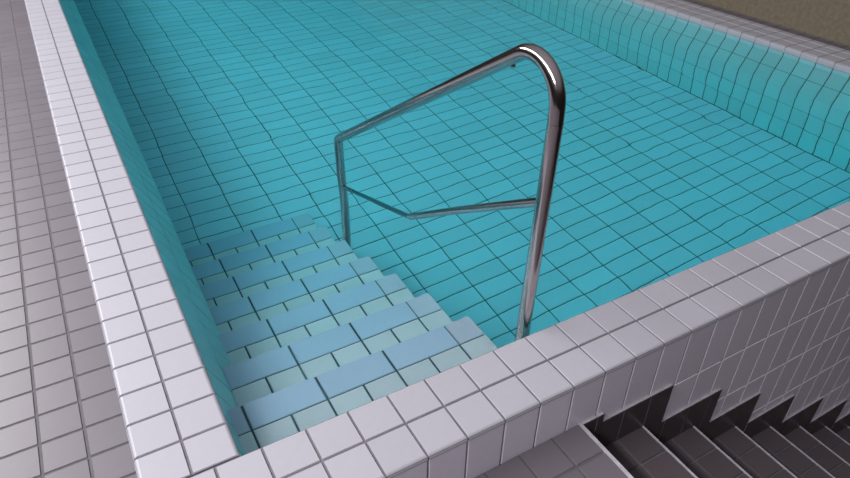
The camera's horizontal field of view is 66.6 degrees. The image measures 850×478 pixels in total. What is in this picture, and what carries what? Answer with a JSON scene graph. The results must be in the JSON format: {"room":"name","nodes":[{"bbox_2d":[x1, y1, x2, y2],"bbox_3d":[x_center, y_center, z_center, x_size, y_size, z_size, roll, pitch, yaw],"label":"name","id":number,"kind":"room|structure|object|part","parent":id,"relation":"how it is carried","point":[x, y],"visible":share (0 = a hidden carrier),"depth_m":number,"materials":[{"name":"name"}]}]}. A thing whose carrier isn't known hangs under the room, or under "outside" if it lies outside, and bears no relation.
{"room":"swimming pool","nodes":[
{"label":"swimming pool","id":0,"kind":"room"},
{"bbox_2d":[0,0,849,477],"bbox_3d":[-0.922,-1.161,4.678,8.150,0.150,12.375,-18,39,-24],"label":"deck","id":1,"kind":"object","parent":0,"point":[61,416],"visible":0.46,"depth_m":2.38,"materials":[{"name":"tile"}]},
{"bbox_2d":[393,258,849,477],"bbox_3d":[1.461,1.370,3.456,4.876,3.236,0.248,-18,39,-24],"label":"wall","id":2,"kind":"structure","parent":0,"point":[795,340],"depth_m":2.38,"materials":[{"name":"tile"}]},
{"bbox_2d":[190,201,849,477],"bbox_3d":[1.479,0.035,2.532,4.888,0.015,0.250,-18,39,-24],"label":"pool coping","id":3,"kind":"object","parent":2,"relation":"on","point":[390,435],"visible":1,"depth_m":1.98,"materials":[{"name":"tile"}]},
{"bbox_2d":[578,384,849,477],"bbox_3d":[2.765,1.645,2.801,4.058,2.553,2.251,-18,39,-24],"label":"staircase","id":4,"kind":"structure","parent":2,"relation":"attached to","point":[685,443],"depth_m":2.58,"materials":[{"name":"tile"}]},
{"bbox_3d":[2.224,1.014,3.557,4.025,2.376,0.011,-18,39,-24],"label":"skirting","id":5,"kind":"part","parent":4,"relation":"part of","materials":[{"name":"tile"}]},
{"bbox_2d":[698,0,849,45],"bbox_3d":[1.547,-4.548,7.280,0.150,2.634,11.500,-18,39,-24],"label":"wall","id":6,"kind":"structure","parent":0,"point":[828,19],"depth_m":5.43,"materials":[{"name":"brown paint"}]},
{"bbox_3d":[-0.492,-0.661,6.119,4.438,0.154,7.625,-18,39,-24],"label":"floor","id":7,"kind":"structure","parent":0,"visible":0},
{"bbox_2d":[334,43,565,333],"bbox_3d":[-0.047,0.110,2.846,0.052,2.322,1.609,-18,39,-24],"label":"handrail","id":8,"kind":"object","parent":7,"relation":"on","point":[552,75],"visible":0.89,"depth_m":1.94,"materials":[{"name":"silver metal"}]},
{"bbox_3d":[-0.043,-0.457,2.452,0.045,0.942,1.609,-18,39,-24],"label":"rail","id":9,"kind":"part","parent":8,"relation":"part of","materials":[{"name":"silver metal"}]},
{"bbox_3d":[-0.046,-0.097,2.703,0.032,0.986,1.548,-18,39,-24],"label":"rail","id":10,"kind":"part","parent":8,"relation":"part of","materials":[{"name":"silver metal"}]},
{"bbox_3d":[0.331,0.566,2.347,0.045,2.148,0.069,-18,39,-24],"label":"post","id":11,"kind":"part","parent":8,"relation":"part of","materials":[{"name":"silver metal"}]},
{"bbox_2d":[59,0,849,455],"bbox_3d":[-0.483,-1.289,5.681,4.325,1.392,7.515,-18,39,-24],"label":"pool water","id":12,"kind":"object","parent":7,"relation":"on","point":[307,293],"visible":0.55,"depth_m":3.13,"materials":[{"name":"teal liquid"}]},
{"bbox_3d":[-2.402,-0.655,4.790,0.370,1.418,7.500,-18,39,-24],"label":"wall","id":13,"kind":"structure","parent":0,"visible":0},
{"bbox_2d":[24,0,239,477],"bbox_3d":[-2.458,-1.242,4.340,0.250,0.056,7.496,-18,39,-24],"label":"pool coping","id":14,"kind":"object","parent":13,"relation":"on","point":[176,425],"visible":1,"depth_m":2.25,"materials":[{"name":"tile"}]},
{"bbox_3d":[1.450,-1.876,6.624,0.329,1.418,7.500,-18,39,-24],"label":"wall","id":15,"kind":"structure","parent":0,"visible":0},
{"bbox_2d":[628,0,849,72],"bbox_3d":[1.536,-2.507,6.241,0.325,0.056,7.496,-18,39,-24],"label":"pool coping","id":16,"kind":"object","parent":15,"relation":"on","point":[819,52],"visible":0.98,"depth_m":4.80,"materials":[{"name":"tile"}]}
]}

